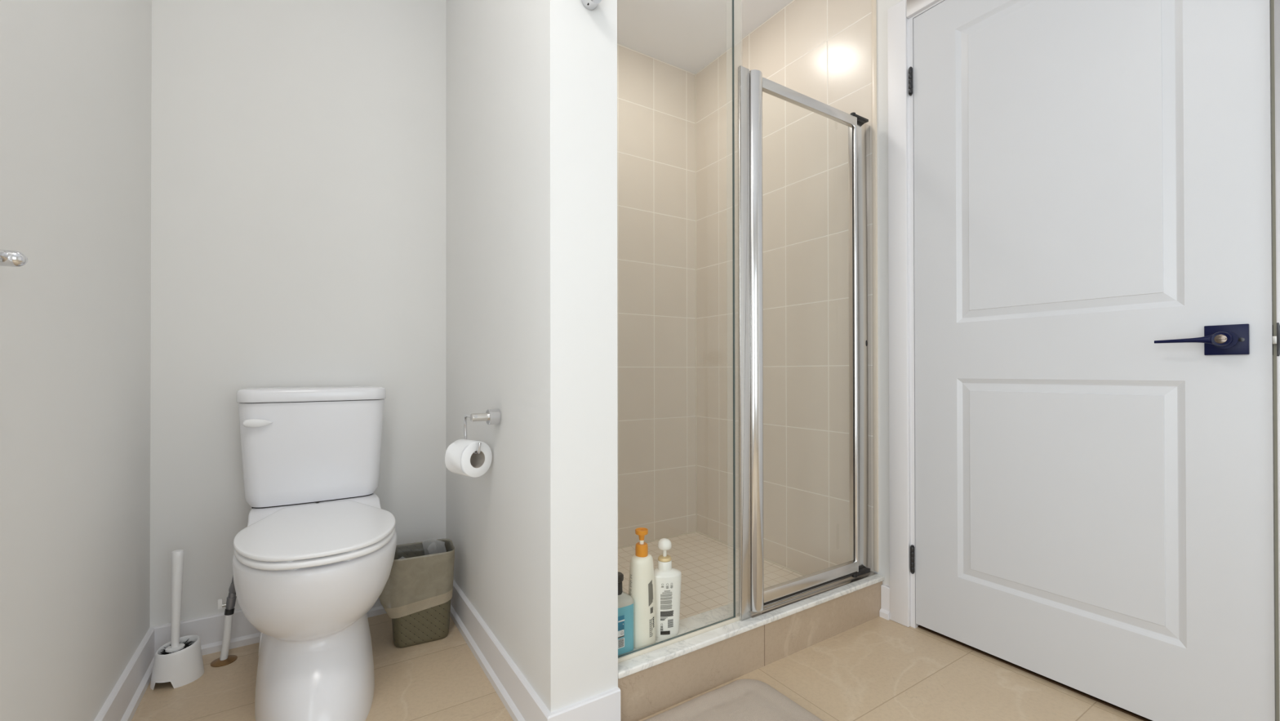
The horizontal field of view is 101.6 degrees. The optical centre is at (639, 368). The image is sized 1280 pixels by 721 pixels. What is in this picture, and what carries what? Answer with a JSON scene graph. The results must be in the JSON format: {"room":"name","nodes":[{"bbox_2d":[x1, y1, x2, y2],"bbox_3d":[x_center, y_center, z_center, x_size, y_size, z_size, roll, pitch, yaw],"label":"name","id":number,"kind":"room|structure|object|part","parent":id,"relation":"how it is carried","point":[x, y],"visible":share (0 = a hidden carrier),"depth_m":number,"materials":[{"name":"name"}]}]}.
{"room":"bathroom","nodes":[
{"label":"bathroom","id":0,"kind":"room"},
{"bbox_2d":[0,0,151,720],"bbox_3d":[-0.619,-0.343,0.153,0.120,2.410,3.564,0,0,-33],"label":"wall","id":1,"kind":"structure","parent":0,"point":[76,75],"depth_m":1.03,"materials":[{"name":"paint"}]},
{"bbox_2d":[0,248,27,266],"bbox_3d":[-0.758,-0.154,0.527,0.052,0.048,0.503,0,0,-33],"label":"towel bar","id":2,"kind":"object","parent":1,"relation":"attached to","point":[7,258],"visible":1,"depth_m":0.72,"materials":[{"name":"silver metal"}]},
{"bbox_3d":[-0.755,-0.155,0.529,0.017,0.017,0.455,0,0,-33],"label":"rail","id":3,"kind":"part","parent":2,"relation":"part of","materials":[{"name":"silver metal"}]},
{"bbox_2d":[93,626,155,720],"bbox_3d":[-0.540,0.807,0.160,0.023,0.109,3.300,0,0,-33],"label":"baseboard","id":4,"kind":"structure","parent":1,"relation":"attached to","point":[122,702],"depth_m":1.33,"materials":[{"name":"paint"}]},
{"bbox_2d":[150,0,445,626],"bbox_3d":[-1.127,-0.335,1.823,0.838,2.410,0.120,0,0,-33],"label":"wall","id":5,"kind":"structure","parent":0,"point":[298,147],"depth_m":1.73,"materials":[{"name":"paint"}]},
{"bbox_2d":[151,597,386,655],"bbox_3d":[-1.087,0.816,1.757,0.838,0.109,0.023,0,0,-33],"label":"baseboard","id":6,"kind":"structure","parent":5,"relation":"attached to","point":[210,628],"depth_m":1.61,"materials":[{"name":"paint"}]},
{"bbox_2d":[445,0,617,720],"bbox_3d":[-0.434,-0.336,1.660,0.195,2.410,1.145,0,0,-33],"label":"wall","id":7,"kind":"structure","parent":0,"point":[531,85],"depth_m":1.25,"materials":[{"name":"paint"}]},
{"bbox_2d":[463,408,501,453],"bbox_3d":[-0.456,0.174,1.484,0.076,0.125,0.151,0,0,-33],"label":"toilet paper holder","id":8,"kind":"object","parent":7,"relation":"attached to","point":[492,416],"visible":0.84,"depth_m":1.44,"materials":[{"name":"silver metal"}]},
{"bbox_2d":[444,439,492,477],"bbox_3d":[-0.485,0.251,1.474,0.080,0.100,0.104,0,0,37],"label":"toilet roll","id":9,"kind":"object","parent":8,"relation":"hanging from","point":[460,458],"visible":0.99,"depth_m":1.45,"materials":[{"name":"paper"}]},
{"bbox_3d":[-0.481,0.182,1.484,0.028,0.108,0.124,0,0,-33],"label":"roll arm","id":10,"kind":"part","parent":8,"relation":"part of","materials":[{"name":"silver metal"}]},
{"bbox_3d":[-0.439,0.132,1.431,0.048,0.022,0.022,0,0,-33],"label":"post","id":11,"kind":"part","parent":8,"relation":"part of","materials":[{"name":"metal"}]},
{"bbox_2d":[547,686,620,720],"bbox_3d":[-0.128,0.812,1.183,0.195,0.109,0.023,0,0,-33],"label":"baseboard","id":12,"kind":"structure","parent":7,"relation":"attached to","point":[606,705],"depth_m":1.20,"materials":[{"name":"paint"}]},
{"bbox_2d":[581,0,601,10],"bbox_3d":[-0.102,-0.855,1.185,0.041,0.044,0.064,0,0,-33],"label":"robe hook","id":13,"kind":"object","parent":7,"relation":"attached to","point":[591,5],"visible":1,"depth_m":1.20,"materials":[{"name":"silver metal"}]},
{"bbox_2d":[617,530,804,575],"bbox_3d":[0.085,0.842,2.040,1.088,0.008,0.913,0,0,-33],"label":"trim","id":14,"kind":"structure","parent":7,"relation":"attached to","point":[766,559],"depth_m":2.51,"materials":[{"name":"plastic"}]},
{"bbox_2d":[131,532,1152,720],"bbox_3d":[0.649,0.880,0.971,3.300,0.087,3.614,0,0,-33],"label":"floor","id":15,"kind":"structure","parent":0,"point":[877,668],"depth_m":1.45,"materials":[{"name":"tile"}]},
{"bbox_2d":[150,634,204,689],"bbox_3d":[-1.297,0.818,1.466,0.114,0.102,0.106,0,0,-33],"label":"toilet brush holder","id":16,"kind":"object","parent":15,"relation":"on","point":[182,667],"visible":0.97,"depth_m":1.44,"materials":[{"name":"white plastic"}]},
{"bbox_2d":[160,549,194,654],"bbox_3d":[-1.297,0.674,1.466,0.072,0.329,0.068,0,0,-33],"label":"toilet brush","id":17,"kind":"object","parent":16,"relation":"in","point":[177,556],"visible":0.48,"depth_m":1.45,"materials":[{"name":"white plastic"}]},
{"bbox_3d":[-1.296,0.643,1.464,0.027,0.267,0.031,0,0,-33],"label":"handle","id":18,"kind":"part","parent":17,"relation":"part of","materials":[{"name":"white plastic"}]},
{"bbox_2d":[210,575,237,666],"bbox_3d":[-1.213,0.639,1.573,0.124,0.460,0.063,0,0,-33],"label":"supplies","id":19,"kind":"object","parent":15,"relation":"on","point":[224,659],"visible":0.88,"depth_m":1.55,"materials":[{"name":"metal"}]},
{"bbox_3d":[-1.241,0.695,1.544,0.012,0.028,0.007,0,0,-33],"label":"valve handle","id":20,"kind":"part","parent":19,"relation":"part of","materials":[{"name":"white plastic"}]},
{"bbox_2d":[232,386,396,720],"bbox_3d":[-0.900,0.464,1.457,0.394,0.810,0.709,0,0,-33],"label":"toilet","id":21,"kind":"object","parent":15,"relation":"on","point":[315,553],"visible":1,"depth_m":1.32,"materials":[{"name":"ceramic"}]},
{"bbox_3d":[-1.107,0.156,1.515,0.069,0.024,0.028,0,0,-33],"label":"flush lever","id":22,"kind":"part","parent":21,"relation":"part of","materials":[{"name":"white plastic"}]},
{"bbox_3d":[-1.036,0.079,1.669,0.394,0.038,0.208,0,0,-33],"label":"tank lid","id":23,"kind":"part","parent":21,"relation":"part of","materials":[{"name":"ceramic"}]},
{"bbox_3d":[-1.038,0.255,1.670,0.387,0.308,0.192,0,0,-33],"label":"tank","id":24,"kind":"part","parent":21,"relation":"part of","materials":[{"name":"ceramic"}]},
{"bbox_3d":[-0.846,0.433,1.378,0.354,0.018,0.517,0,0,-33],"label":"seat","id":25,"kind":"part","parent":21,"relation":"part of","materials":[{"name":"plastic"}]},
{"bbox_3d":[-0.845,0.414,1.378,0.356,0.016,0.518,0,0,-33],"label":"seat lid","id":26,"kind":"part","parent":21,"relation":"part of","materials":[{"name":"plastic"}]},
{"bbox_3d":[-0.895,0.639,1.455,0.362,0.458,0.680,0,0,-33],"label":"bowl","id":27,"kind":"part","parent":21,"relation":"part of","materials":[{"name":"ceramic"}]},
{"bbox_2d":[391,539,454,647],"bbox_3d":[-0.716,0.731,1.708,0.196,0.278,0.149,0,0,-28],"label":"waste bin","id":28,"kind":"object","parent":15,"relation":"on","point":[431,624],"visible":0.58,"depth_m":1.66,"materials":[{"name":"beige plastic"}]},
{"bbox_2d":[378,537,454,617],"bbox_3d":[-0.727,0.710,1.702,0.226,0.284,0.155,0,0,-28],"label":"liner","id":29,"kind":"object","parent":28,"relation":"in","point":[416,584],"visible":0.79,"depth_m":1.64,"materials":[{"name":"beige fabric"}]},
{"bbox_2d":[642,678,822,720],"bbox_3d":[0.303,0.855,1.042,0.490,0.018,0.710,0,0,-33],"label":"bath mat","id":30,"kind":"object","parent":15,"relation":"on","point":[745,699],"visible":1,"depth_m":1.31,"materials":[{"name":"beige fabric"}]},
{"bbox_2d":[617,573,884,720],"bbox_3d":[0.368,0.798,1.599,1.086,0.140,0.136,0,0,-33],"label":"shower curb","id":31,"kind":"object","parent":15,"relation":"on","point":[651,682],"visible":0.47,"depth_m":1.48,"materials":[{"name":"tile"}]},
{"bbox_2d":[617,571,633,655],"bbox_3d":[-0.055,0.627,1.347,0.070,0.200,0.064,0,0,-33],"label":"soap bottle","id":32,"kind":"object","parent":31,"relation":"on","point":[625,601],"visible":0.56,"depth_m":1.32,"materials":[{"name":"blue plastic"}]},
{"bbox_3d":[-0.051,0.648,1.312,0.028,0.054,0.001,0,0,-33],"label":"label panel","id":33,"kind":"part","parent":32,"relation":"part of","materials":[{"name":"paper"}]},
{"bbox_2d":[628,527,655,648],"bbox_3d":[0.005,0.577,1.391,0.079,0.300,0.064,0,0,-33],"label":"lotion bottle","id":34,"kind":"object","parent":31,"relation":"on","point":[642,580],"visible":0.9,"depth_m":1.36,"materials":[{"name":"white plastic"}]},
{"bbox_3d":[0.028,0.588,1.373,0.003,0.066,0.017,0,0,44],"label":"label panel","id":35,"kind":"part","parent":34,"relation":"part of","materials":[{"name":"grey paper"}]},
{"bbox_2d":[653,537,681,637],"bbox_3d":[0.068,0.598,1.439,0.093,0.260,0.058,0,0,-6],"label":"bottle","id":36,"kind":"object","parent":31,"relation":"on","point":[668,580],"visible":0.91,"depth_m":1.42,"materials":[{"name":"white plastic"}]},
{"bbox_3d":[0.068,0.505,1.440,0.010,0.022,0.010,0,0,-33],"label":"pump stem","id":37,"kind":"part","parent":36,"relation":"part of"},
{"bbox_2d":[617,0,751,662],"bbox_3d":[0.122,-0.283,1.416,0.467,2.021,0.025,0,0,-33],"label":"shower frame","id":38,"kind":"object","parent":31,"relation":"on","point":[744,234],"visible":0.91,"depth_m":1.52,"materials":[{"name":"silver metal"}]},
{"bbox_2d":[750,567,877,617],"bbox_3d":[0.579,0.721,1.705,0.616,0.014,0.032,0,0,-33],"label":"threshold strip","id":39,"kind":"object","parent":31,"relation":"on","point":[785,602],"visible":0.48,"depth_m":1.69,"materials":[{"name":"metal"}]},
{"bbox_2d":[617,44,695,546],"bbox_3d":[-0.206,-0.333,2.488,1.088,2.410,0.150,0,0,-33],"label":"wall","id":40,"kind":"structure","parent":0,"point":[656,135],"depth_m":2.58,"materials":[{"name":"tile"}]},
{"bbox_2d":[694,74,697,530],"bbox_3d":[0.292,-0.345,2.719,0.007,2.382,0.007,0,0,-33],"label":"trim","id":41,"kind":"structure","parent":40,"relation":"attached to","point":[695,74],"depth_m":2.71,"materials":[{"name":"plastic"}]},
{"bbox_2d":[617,0,793,74],"bbox_3d":[0.275,-1.577,0.744,2.420,0.060,3.614,0,0,-33],"label":"ceiling","id":42,"kind":"structure","parent":0,"point":[687,35],"depth_m":2.34,"materials":[{"name":"paint"}]},
{"bbox_2d":[696,0,910,586],"bbox_3d":[1.237,-0.340,1.370,0.122,2.410,3.594,0,0,-33],"label":"wall","id":43,"kind":"structure","parent":0,"point":[820,51],"depth_m":2.16,"materials":[{"name":"tile"}]},
{"bbox_2d":[749,69,870,611],"bbox_3d":[0.568,-0.085,1.694,0.586,1.608,0.033,0,0,-33],"label":"shower door","id":44,"kind":"structure","parent":43,"relation":"attached to","point":[761,596],"depth_m":1.54,"materials":[{"name":"metal"}]},
{"bbox_3d":[0.553,-0.860,1.697,0.462,0.032,0.018,0,0,-33],"label":"rail","id":45,"kind":"part","parent":44,"relation":"part of","materials":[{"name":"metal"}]},
{"bbox_3d":[0.556,0.682,1.690,0.462,0.034,0.018,0,0,-33],"label":"rail","id":46,"kind":"part","parent":44,"relation":"part of","materials":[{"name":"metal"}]},
{"bbox_2d":[848,120,871,569],"bbox_3d":[0.787,-0.083,1.868,0.091,1.591,0.027,0,0,-33],"label":"door frame","id":47,"kind":"structure","parent":43,"relation":"attached to","point":[863,129],"depth_m":1.86,"materials":[{"name":"metal"}]},
{"bbox_2d":[871,0,878,572],"bbox_3d":[0.841,-0.410,1.869,0.006,2.265,0.018,0,0,-33],"label":"trim","id":48,"kind":"structure","parent":43,"relation":"attached to","point":[874,165],"depth_m":1.86,"materials":[{"name":"paint"}]},
{"bbox_2d":[879,583,889,619],"bbox_3d":[0.858,0.813,1.824,0.023,0.109,0.032,0,0,-33],"label":"baseboard","id":49,"kind":"structure","parent":43,"relation":"attached to","point":[884,612],"depth_m":1.82,"materials":[{"name":"paint"}]},
{"bbox_2d":[887,0,1279,720],"bbox_3d":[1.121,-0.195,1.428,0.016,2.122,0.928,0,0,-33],"label":"trim","id":50,"kind":"structure","parent":43,"relation":"attached to","point":[898,15],"depth_m":1.77,"materials":[{"name":"paint"}]},
{"bbox_2d":[908,0,1276,720],"bbox_3d":[1.117,-0.165,1.421,0.097,2.027,0.794,0,0,-33],"label":"door","id":51,"kind":"structure","parent":43,"relation":"in","point":[1095,340],"depth_m":1.35,"materials":[{"name":"paint"}]},
{"bbox_3d":[1.238,-0.065,1.171,0.019,0.032,0.122,0,0,-33],"label":"lever","id":52,"kind":"part","parent":51,"relation":"part of","materials":[{"name":"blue metal"}]},
{"bbox_3d":[1.299,-0.064,1.157,0.008,0.066,0.066,0,0,-33],"label":"handle","id":53,"kind":"part","parent":51,"relation":"part of","materials":[{"name":"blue metal"}]},
{"bbox_2d":[1271,0,1279,720],"bbox_3d":[1.156,-0.158,1.443,0.039,2.047,0.777,0,0,-33],"label":"trim","id":54,"kind":"structure","parent":43,"relation":"attached to","point":[1273,77],"depth_m":1.11,"materials":[{"name":"white wood"}]},
{"bbox_2d":[1276,322,1279,355],"bbox_3d":[1.331,-0.062,1.086,0.001,0.070,0.008,0,0,-33],"label":"strike plate","id":55,"kind":"object","parent":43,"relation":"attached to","point":[1277,323],"visible":1,"depth_m":1.09,"materials":[{"name":"metal"}]}
]}

